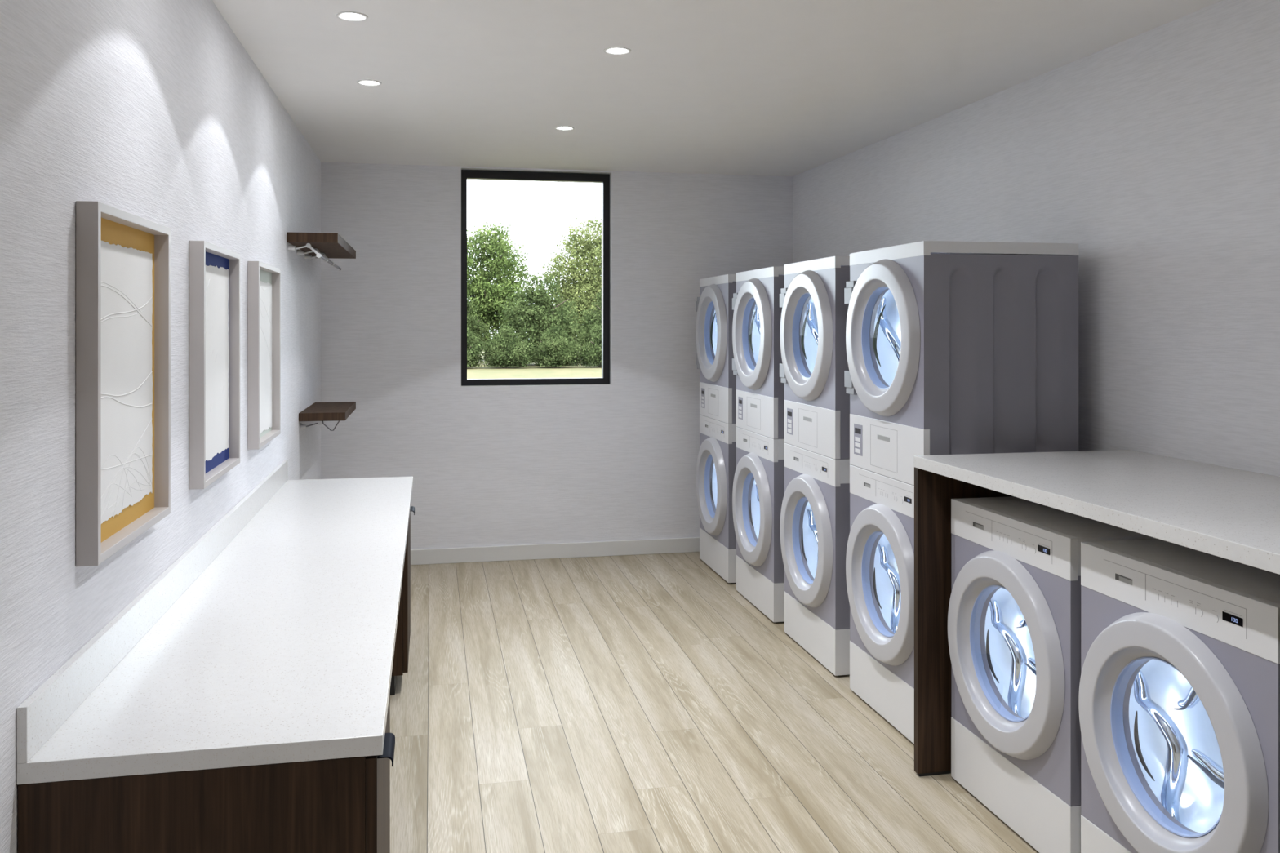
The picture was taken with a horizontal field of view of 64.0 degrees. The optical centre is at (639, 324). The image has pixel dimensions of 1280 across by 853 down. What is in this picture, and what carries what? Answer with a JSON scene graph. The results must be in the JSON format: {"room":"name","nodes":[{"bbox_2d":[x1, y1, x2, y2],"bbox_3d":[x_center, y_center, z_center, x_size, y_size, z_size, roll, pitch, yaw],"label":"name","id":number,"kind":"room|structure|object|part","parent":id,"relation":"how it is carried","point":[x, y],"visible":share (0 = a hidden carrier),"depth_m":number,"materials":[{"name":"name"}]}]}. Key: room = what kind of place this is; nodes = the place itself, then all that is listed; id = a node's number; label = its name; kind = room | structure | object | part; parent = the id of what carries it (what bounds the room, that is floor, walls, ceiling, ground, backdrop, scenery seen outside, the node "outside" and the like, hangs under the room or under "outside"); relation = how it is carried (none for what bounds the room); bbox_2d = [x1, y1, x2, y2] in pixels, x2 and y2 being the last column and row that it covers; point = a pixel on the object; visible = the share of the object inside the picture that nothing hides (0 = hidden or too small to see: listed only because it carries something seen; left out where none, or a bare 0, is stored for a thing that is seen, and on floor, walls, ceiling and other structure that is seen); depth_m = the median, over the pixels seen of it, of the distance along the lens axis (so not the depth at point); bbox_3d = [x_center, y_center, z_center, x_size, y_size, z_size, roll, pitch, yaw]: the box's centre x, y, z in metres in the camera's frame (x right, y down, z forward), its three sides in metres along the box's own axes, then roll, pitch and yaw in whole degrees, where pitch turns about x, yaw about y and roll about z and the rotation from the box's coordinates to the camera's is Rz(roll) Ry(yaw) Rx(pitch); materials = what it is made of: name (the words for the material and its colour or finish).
{"room":"laundry","nodes":[
{"label":"laundry","id":0,"kind":"room"},
{"bbox_2d":[0,0,320,852],"bbox_3d":[-1.259,0.268,2.115,0.200,2.688,9.848,0,0,-12],"label":"wall","id":1,"kind":"structure","parent":0,"point":[156,111],"depth_m":2.31,"materials":[{"name":"paint"}]},
{"bbox_2d":[75,200,170,566],"bbox_3d":[-1.189,0.120,2.383,0.042,0.746,0.597,0,0,-12],"label":"framed art","id":2,"kind":"object","parent":1,"relation":"attached to","point":[123,258],"visible":1,"depth_m":2.34,"materials":[{"name":"white paper"}]},
{"bbox_2d":[16,460,288,764],"bbox_3d":[-1.415,0.718,3.425,0.016,0.098,3.337,0,0,-12],"label":"backsplash","id":3,"kind":"structure","parent":1,"relation":"attached to","point":[43,712],"depth_m":2.34,"materials":[{"name":"stone"}]},
{"bbox_2d":[189,240,239,489],"bbox_3d":[-1.389,0.120,3.362,0.042,0.746,0.597,0,0,-12],"label":"framed art","id":4,"kind":"object","parent":1,"relation":"attached to","point":[214,269],"visible":1,"depth_m":3.34,"materials":[{"name":"white paper"}]},
{"bbox_2d":[247,261,280,449],"bbox_3d":[-1.590,0.120,4.342,0.042,0.746,0.597,0,0,-12],"label":"framed art","id":5,"kind":"object","parent":1,"relation":"attached to","point":[264,280],"visible":1,"depth_m":4.34,"materials":[{"name":"white paper"}]},
{"bbox_2d":[287,231,355,271],"bbox_3d":[-1.785,-0.401,5.804,0.248,0.133,1.278,0,0,-12],"label":"wall shelf","id":6,"kind":"object","parent":1,"relation":"attached to","point":[324,246],"visible":1,"depth_m":5.37,"materials":[{"name":"brown wood"}]},
{"bbox_3d":[-1.754,-0.354,5.785,0.015,0.015,1.128,0,0,-12],"label":"hanging rod","id":7,"kind":"part","parent":6,"relation":"part of","materials":[{"name":"metal"}]},
{"bbox_2d":[298,401,355,431],"bbox_3d":[-1.832,0.538,6.032,0.248,0.109,0.813,0,0,-12],"label":"wall shelf","id":8,"kind":"object","parent":1,"relation":"attached to","point":[320,412],"visible":1,"depth_m":5.70,"materials":[{"name":"brown wood"}]},
{"bbox_2d":[320,162,792,549],"bbox_3d":[-0.519,0.268,7.190,3.283,2.688,0.200,0,0,-12],"label":"wall","id":9,"kind":"structure","parent":0,"point":[487,465],"depth_m":7.03,"materials":[{"name":"paint"}]},
{"bbox_2d":[461,169,609,386],"bbox_3d":[-0.725,-0.322,7.142,1.033,1.479,0.060,0,0,-12],"label":"window","id":10,"kind":"structure","parent":9,"relation":"in","point":[604,179],"depth_m":7.12,"materials":[{"name":"black metal"}]},
{"bbox_2d":[461,167,611,386],"bbox_3d":[-0.727,-0.324,7.148,1.039,1.488,0.199,0,0,-12],"label":"trim","id":11,"kind":"structure","parent":9,"relation":"attached to","point":[462,168],"depth_m":7.15,"materials":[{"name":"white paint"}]},
{"bbox_2d":[410,537,699,564],"bbox_3d":[-0.497,1.561,7.085,3.283,0.102,0.014,0,0,-12],"label":"baseboard","id":12,"kind":"structure","parent":9,"relation":"attached to","point":[601,548],"depth_m":7.06,"materials":[{"name":"white paint"}]},
{"bbox_2d":[390,551,1039,852],"bbox_3d":[0.447,1.712,2.463,3.683,0.200,9.848,0,0,-12],"label":"floor","id":13,"kind":"structure","parent":0,"point":[641,703],"depth_m":4.02,"materials":[{"name":"brown wood"}]},
{"bbox_2d":[17,691,395,852],"bbox_3d":[-0.838,1.209,2.158,0.638,0.807,0.620,0,0,-12],"label":"base cabinet","id":14,"kind":"object","parent":13,"relation":"on","point":[339,805],"visible":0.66,"depth_m":1.86,"materials":[{"name":"brown wood"}]},
{"bbox_2d":[16,460,413,784],"bbox_3d":[-1.119,0.737,3.485,0.621,0.135,3.337,0,0,-12],"label":"countertop","id":15,"kind":"structure","parent":14,"relation":"on","point":[271,638],"depth_m":2.37,"materials":[{"name":"stone"}]},
{"bbox_3d":[-0.564,1.164,2.214,0.020,0.707,0.620,0,0,-12],"label":"door","id":16,"kind":"part","parent":14,"relation":"part of","materials":[{"name":"brown wood"}]},
{"bbox_3d":[-0.491,0.823,1.983,0.029,0.020,0.115,0,0,-12],"label":"handle","id":17,"kind":"part","parent":14,"relation":"part of","materials":[{"name":"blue metal"}]},
{"bbox_2d":[390,506,414,695],"bbox_3d":[-1.359,1.209,4.708,0.638,0.807,0.620,0,0,-12],"label":"base cabinet","id":18,"kind":"object","parent":13,"relation":"on","point":[401,656],"visible":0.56,"depth_m":4.46,"materials":[{"name":"brown wood"}]},
{"bbox_3d":[-1.395,1.569,4.701,0.544,0.085,0.612,0,0,-12],"label":"kick plate","id":19,"kind":"part","parent":18,"relation":"part of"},
{"bbox_3d":[-1.085,1.164,4.764,0.020,0.707,0.620,0,0,-12],"label":"door","id":20,"kind":"part","parent":18,"relation":"part of","materials":[{"name":"brown wood"}]},
{"bbox_3d":[-1.012,0.823,4.534,0.029,0.020,0.115,0,0,-12],"label":"handle","id":21,"kind":"part","parent":18,"relation":"part of","materials":[{"name":"blue metal"}]},
{"bbox_2d":[696,274,736,583],"bbox_3d":[0.777,0.649,6.748,0.689,1.927,0.691,0,0,-12],"label":"dryer","id":22,"kind":"object","parent":13,"relation":"on","point":[716,466],"visible":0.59,"depth_m":6.53,"materials":[{"name":"white metal"}]},
{"bbox_3d":[0.462,0.052,6.685,0.047,0.640,0.640,0,0,-12],"label":"dryer door","id":23,"kind":"part","parent":22,"relation":"part of","materials":[{"name":"grey plastic"}]},
{"bbox_2d":[696,432,728,549],"bbox_3d":[0.777,1.058,6.749,0.689,0.664,0.690,0,0,-12],"label":"washer","id":24,"kind":"object","parent":22,"relation":"in","point":[713,460],"depth_m":6.64,"materials":[{"name":"white metal"}]},
{"bbox_3d":[0.491,0.502,6.690,0.026,0.222,0.691,0,0,-12],"label":"control panel","id":25,"kind":"part","parent":22,"relation":"part of","materials":[{"name":"white plastic"}]},
{"bbox_3d":[0.491,0.678,6.690,0.026,0.123,0.691,0,0,-12],"label":"control panel","id":26,"kind":"part","parent":22,"relation":"part of","materials":[{"name":"white plastic"}]},
{"bbox_3d":[0.796,1.497,6.753,0.650,0.210,0.691,0,0,-12],"label":"kick plate","id":27,"kind":"part","parent":22,"relation":"part of","materials":[{"name":"white metal"}]},
{"bbox_3d":[0.865,0.172,6.423,0.648,0.880,0.015,0,0,-12],"label":"panel","id":28,"kind":"part","parent":22,"relation":"part of","materials":[{"name":"grey metal"}]},
{"bbox_3d":[0.867,1.058,6.415,0.646,0.663,0.002,0,0,-12],"label":"panel","id":29,"kind":"part","parent":22,"relation":"part of","materials":[{"name":"grey metal"}]},
{"bbox_3d":[0.809,0.671,6.755,0.624,0.110,0.691,0,0,-12],"label":"lid","id":30,"kind":"part","parent":22,"relation":"part of","materials":[{"name":"white metal"}]},
{"bbox_2d":[732,266,784,622],"bbox_3d":[0.949,0.649,5.910,0.689,1.927,0.691,0,0,-12],"label":"dryer","id":31,"kind":"object","parent":13,"relation":"on","point":[758,483],"visible":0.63,"depth_m":5.70,"materials":[{"name":"white metal"}]},
{"bbox_3d":[0.634,0.052,5.846,0.047,0.640,0.640,0,0,-12],"label":"dryer door","id":32,"kind":"part","parent":31,"relation":"part of","materials":[{"name":"grey plastic"}]},
{"bbox_2d":[732,447,773,582],"bbox_3d":[0.948,1.058,5.910,0.689,0.664,0.690,0,0,-12],"label":"washer","id":33,"kind":"object","parent":31,"relation":"in","point":[753,491],"depth_m":5.83,"materials":[{"name":"white metal"}]},
{"bbox_3d":[0.650,0.462,5.850,0.002,0.018,0.115,0,0,-12],"label":"lint door pull","id":34,"kind":"part","parent":31,"relation":"part of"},
{"bbox_3d":[0.662,0.502,5.851,0.026,0.222,0.691,0,0,-12],"label":"control panel","id":35,"kind":"part","parent":31,"relation":"part of","materials":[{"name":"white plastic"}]},
{"bbox_3d":[0.662,0.678,5.851,0.026,0.123,0.691,0,0,-12],"label":"control panel","id":36,"kind":"part","parent":31,"relation":"part of","materials":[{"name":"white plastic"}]},
{"bbox_3d":[0.968,1.497,5.914,0.650,0.210,0.691,0,0,-12],"label":"kick plate","id":37,"kind":"part","parent":31,"relation":"part of","materials":[{"name":"white metal"}]},
{"bbox_3d":[1.036,0.172,5.584,0.648,0.880,0.015,0,0,-12],"label":"panel","id":38,"kind":"part","parent":31,"relation":"part of","materials":[{"name":"grey metal"}]},
{"bbox_3d":[1.038,1.058,5.577,0.646,0.663,0.002,0,0,-12],"label":"panel","id":39,"kind":"part","parent":31,"relation":"part of","materials":[{"name":"grey metal"}]},
{"bbox_3d":[0.980,0.671,5.916,0.624,0.110,0.691,0,0,-12],"label":"lid","id":40,"kind":"part","parent":31,"relation":"part of","materials":[{"name":"white metal"}]},
{"bbox_2d":[779,256,849,675],"bbox_3d":[1.120,0.649,5.071,0.689,1.927,0.691,0,0,-12],"label":"dryer","id":41,"kind":"object","parent":13,"relation":"on","point":[815,514],"visible":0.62,"depth_m":4.86,"materials":[{"name":"white metal"}]},
{"bbox_3d":[0.805,0.052,5.007,0.047,0.640,0.640,0,0,-12],"label":"dryer door","id":42,"kind":"part","parent":41,"relation":"part of","materials":[{"name":"grey plastic"}]},
{"bbox_3d":[0.821,0.462,5.011,0.002,0.018,0.115,0,0,-12],"label":"lint door pull","id":43,"kind":"part","parent":41,"relation":"part of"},
{"bbox_2d":[780,466,843,629],"bbox_3d":[1.120,1.058,5.071,0.689,0.664,0.690,0,0,-12],"label":"washer","id":44,"kind":"object","parent":41,"relation":"in","point":[811,514],"depth_m":4.89,"materials":[{"name":"white metal"}]},
{"bbox_3d":[0.834,0.502,5.012,0.026,0.222,0.691,0,0,-12],"label":"control panel","id":45,"kind":"part","parent":41,"relation":"part of","materials":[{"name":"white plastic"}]},
{"bbox_3d":[0.834,0.678,5.012,0.026,0.123,0.691,0,0,-12],"label":"control panel","id":46,"kind":"part","parent":41,"relation":"part of","materials":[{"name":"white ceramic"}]},
{"bbox_3d":[1.139,1.497,5.075,0.650,0.210,0.691,0,0,-12],"label":"kick plate","id":47,"kind":"part","parent":41,"relation":"part of","materials":[{"name":"white metal"}]},
{"bbox_3d":[1.208,0.172,4.745,0.648,0.880,0.015,0,0,-12],"label":"panel","id":48,"kind":"part","parent":41,"relation":"part of","materials":[{"name":"grey metal"}]},
{"bbox_3d":[1.210,1.058,4.738,0.646,0.663,0.002,0,0,-12],"label":"panel","id":49,"kind":"part","parent":41,"relation":"part of","materials":[{"name":"grey metal"}]},
{"bbox_3d":[1.152,0.671,5.077,0.624,0.110,0.691,0,0,-12],"label":"lid","id":50,"kind":"part","parent":41,"relation":"part of","materials":[{"name":"grey metal"}]},
{"bbox_2d":[844,240,1078,744],"bbox_3d":[1.291,0.649,4.232,0.689,1.927,0.691,0,0,-12],"label":"dryer","id":51,"kind":"object","parent":13,"relation":"on","point":[953,348],"visible":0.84,"depth_m":3.95,"materials":[{"name":"white metal"}]},
{"bbox_2d":[845,493,914,688],"bbox_3d":[1.291,1.058,4.232,0.689,0.664,0.690,0,0,-12],"label":"washer","id":52,"kind":"object","parent":51,"relation":"in","point":[880,556],"depth_m":4.27,"materials":[{"name":"white metal"}]},
{"bbox_3d":[1.311,1.497,4.236,0.650,0.210,0.691,0,0,-12],"label":"kick plate","id":53,"kind":"part","parent":51,"relation":"part of","materials":[{"name":"white metal"}]},
{"bbox_3d":[1.005,0.678,4.173,0.026,0.123,0.691,0,0,-12],"label":"control panel","id":54,"kind":"part","parent":51,"relation":"part of","materials":[{"name":"white ceramic"}]},
{"bbox_3d":[0.977,0.052,4.168,0.047,0.640,0.640,0,0,-12],"label":"dryer door","id":55,"kind":"part","parent":51,"relation":"part of","materials":[{"name":"grey plastic"}]},
{"bbox_3d":[0.993,0.462,4.172,0.002,0.018,0.115,0,0,-12],"label":"lint door pull","id":56,"kind":"part","parent":51,"relation":"part of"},
{"bbox_3d":[1.005,0.502,4.173,0.026,0.222,0.691,0,0,-12],"label":"control panel","id":57,"kind":"part","parent":51,"relation":"part of","materials":[{"name":"white ceramic"}]},
{"bbox_3d":[1.379,0.172,3.906,0.648,0.880,0.015,0,0,-12],"label":"panel","id":58,"kind":"part","parent":51,"relation":"part of","materials":[{"name":"grey metal"}]},
{"bbox_2d":[914,466,1012,777],"bbox_3d":[1.404,1.061,3.745,0.854,1.102,0.028,0,0,-12],"label":"panel","id":59,"kind":"object","parent":13,"relation":"on","point":[934,492],"visible":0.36,"depth_m":3.66,"materials":[{"name":"brown wood"}]},
{"bbox_2d":[913,449,1279,574],"bbox_3d":[1.579,0.490,2.934,0.875,0.041,1.687,0,0,-12],"label":"countertop","id":60,"kind":"structure","parent":59,"relation":"on","point":[1233,514],"depth_m":2.89,"materials":[{"name":"stone"}]},
{"bbox_2d":[947,496,1155,852],"bbox_3d":[1.471,1.114,3.353,0.689,0.996,0.691,0,0,-12],"label":"washer","id":61,"kind":"object","parent":13,"relation":"on","point":[1014,614],"visible":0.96,"depth_m":3.24,"materials":[{"name":"white metal"}]},
{"bbox_3d":[1.141,0.678,3.450,0.002,0.016,0.068,0,0,-12],"label":"drawer pull","id":62,"kind":"part","parent":61,"relation":"part of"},
{"bbox_3d":[1.185,0.678,3.295,0.026,0.123,0.691,0,0,-12],"label":"control panel","id":63,"kind":"part","parent":61,"relation":"part of","materials":[{"name":"white ceramic"}]},
{"bbox_3d":[1.490,1.497,3.357,0.650,0.210,0.691,0,0,-12],"label":"kick plate","id":64,"kind":"part","parent":61,"relation":"part of","materials":[{"name":"white metal"}]},
{"bbox_3d":[1.503,0.671,3.360,0.624,0.110,0.691,0,0,-12],"label":"lid","id":65,"kind":"part","parent":61,"relation":"part of","materials":[{"name":"white metal"}]},
{"bbox_3d":[1.561,1.058,3.020,0.646,0.663,0.002,0,0,-12],"label":"panel","id":66,"kind":"part","parent":61,"relation":"part of","materials":[{"name":"grey metal"}]},
{"bbox_2d":[1078,538,1279,852],"bbox_3d":[1.619,1.114,2.629,0.689,0.996,0.691,0,0,-12],"label":"washer","id":67,"kind":"object","parent":13,"relation":"on","point":[1179,696],"visible":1,"depth_m":2.64,"materials":[{"name":"white metal"}]},
{"bbox_3d":[1.638,1.497,2.633,0.650,0.210,0.691,0,0,-12],"label":"kick plate","id":68,"kind":"part","parent":67,"relation":"part of","materials":[{"name":"white metal"}]},
{"bbox_3d":[1.289,0.678,2.725,0.002,0.016,0.068,0,0,-12],"label":"drawer pull","id":69,"kind":"part","parent":67,"relation":"part of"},
{"bbox_3d":[1.333,0.678,2.570,0.026,0.123,0.691,0,0,-12],"label":"control panel","id":70,"kind":"part","parent":67,"relation":"part of","materials":[{"name":"white plastic"}]},
{"bbox_3d":[1.651,0.671,2.635,0.624,0.110,0.691,0,0,-12],"label":"lid","id":71,"kind":"part","parent":67,"relation":"part of","materials":[{"name":"white metal"}]},
{"bbox_3d":[1.709,1.058,2.296,0.646,0.663,0.002,0,0,-12],"label":"panel","id":72,"kind":"part","parent":67,"relation":"part of","materials":[{"name":"grey metal"}]},
{"bbox_2d":[212,0,1222,176],"bbox_3d":[0.447,-1.176,2.463,3.683,0.200,9.848,0,0,-12],"label":"ceiling","id":73,"kind":"structure","parent":0,"point":[749,87],"depth_m":4.30,"materials":[{"name":"paint"}]},
{"bbox_2d":[336,11,368,21],"bbox_3d":[-1.002,-1.073,3.563,0.108,0.004,0.108,0,0,-12],"label":"recessed light","id":74,"kind":"object","parent":73,"relation":"in","point":[346,15],"visible":1,"depth_m":3.56,"materials":[{"name":"white paint"}]},
{"bbox_2d":[356,79,382,85],"bbox_3d":[-1.200,-1.073,4.540,0.108,0.004,0.108,0,0,-12],"label":"recessed light","id":75,"kind":"object","parent":73,"relation":"in","point":[365,82],"visible":1,"depth_m":4.54,"materials":[{"name":"white paint"}]},
{"bbox_2d":[555,125,574,130],"bbox_3d":[-0.411,-1.073,5.588,0.108,0.004,0.108,0,0,-12],"label":"recessed light","id":76,"kind":"object","parent":73,"relation":"in","point":[561,127],"visible":1,"depth_m":5.58,"materials":[{"name":"white paint"}]},
{"bbox_2d":[603,46,631,54],"bbox_3d":[-0.088,-1.073,4.008,0.108,0.004,0.108,0,0,-12],"label":"recessed light","id":77,"kind":"object","parent":73,"relation":"in","point":[612,50],"visible":1,"depth_m":4.00,"materials":[{"name":"white paint"}]},
{"bbox_2d":[792,0,1279,476],"bbox_3d":[2.153,0.268,2.812,0.200,2.688,9.848,0,0,-12],"label":"wall","id":78,"kind":"structure","parent":0,"point":[1155,152],"depth_m":3.78,"materials":[{"name":"paint"}]},
{"label":"outside","id":79,"kind":"structure","parent":0,"visible":0},
{"bbox_2d":[466,345,601,378],"bbox_3d":[-9.874,2.012,73.281,130.000,0.200,132.452,0,0,-12],"label":"lawn","id":80,"kind":"structure","parent":79,"point":[530,371],"depth_m":41.71,"materials":[{"name":"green plant"}]},
{"bbox_2d":[466,327,485,367],"bbox_3d":[-7.833,0.928,45.011,2.364,1.984,2.559,0,0,-6],"label":"leafy shrub","id":81,"kind":"object","parent":80,"relation":"on","point":[473,344],"visible":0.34,"depth_m":44.83,"materials":[{"name":"green plant"}]},
{"bbox_2d":[466,289,492,353],"bbox_3d":[-8.996,-0.029,50.178,3.835,3.893,3.834,0,0,-29],"label":"leafy shrub","id":82,"kind":"object","parent":80,"relation":"on","point":[473,324],"visible":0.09,"depth_m":50.12,"materials":[{"name":"green plant"}]},
{"bbox_2d":[466,220,534,360],"bbox_3d":[-8.194,-1.823,54.499,6.249,7.477,4.998,0,0,5],"label":"leafy tree","id":83,"kind":"object","parent":80,"relation":"on","point":[500,258],"visible":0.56,"depth_m":53.60,"materials":[{"name":"green plant"}]},
{"bbox_2d":[480,324,533,368],"bbox_3d":[-5.999,0.928,45.351,2.364,1.984,2.559,0,0,-20],"label":"leafy shrub","id":84,"kind":"object","parent":80,"relation":"on","point":[505,352],"visible":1,"depth_m":44.80,"materials":[{"name":"green plant"}]},
{"bbox_2d":[487,270,588,363],"bbox_3d":[-4.693,-0.361,48.448,4.488,4.558,4.489,0,0,-44],"label":"tree","id":85,"kind":"object","parent":80,"relation":"on","point":[540,313],"visible":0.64,"depth_m":47.84,"materials":[{"name":"green plant"}]},
{"bbox_2d":[527,323,582,368],"bbox_3d":[-3.847,0.928,45.681,2.559,1.984,2.364,0,0,24],"label":"leafy shrub","id":86,"kind":"object","parent":80,"relation":"on","point":[556,350],"visible":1,"depth_m":45.25,"materials":[{"name":"green plant"}]},
{"bbox_2d":[533,215,601,347],"bbox_3d":[-2.707,-2.164,56.767,6.292,8.159,6.652,0,0,14],"label":"leafy tree","id":87,"kind":"object","parent":80,"relation":"on","point":[575,286],"visible":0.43,"depth_m":55.75,"materials":[{"name":"green plant"}]},
{"bbox_2d":[575,288,601,348],"bbox_3d":[-1.331,-0.077,51.341,3.927,3.988,3.928,0,0,-2],"label":"leafy shrub","id":88,"kind":"object","parent":80,"relation":"on","point":[590,322],"visible":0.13,"depth_m":50.90,"materials":[{"name":"green plant"}]},
{"bbox_2d":[576,324,601,367],"bbox_3d":[-1.814,0.928,46.164,2.559,1.984,2.364,0,0,-39],"label":"leafy shrub","id":89,"kind":"object","parent":80,"relation":"on","point":[591,355],"visible":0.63,"depth_m":45.72,"materials":[{"name":"green plant"}]}
]}

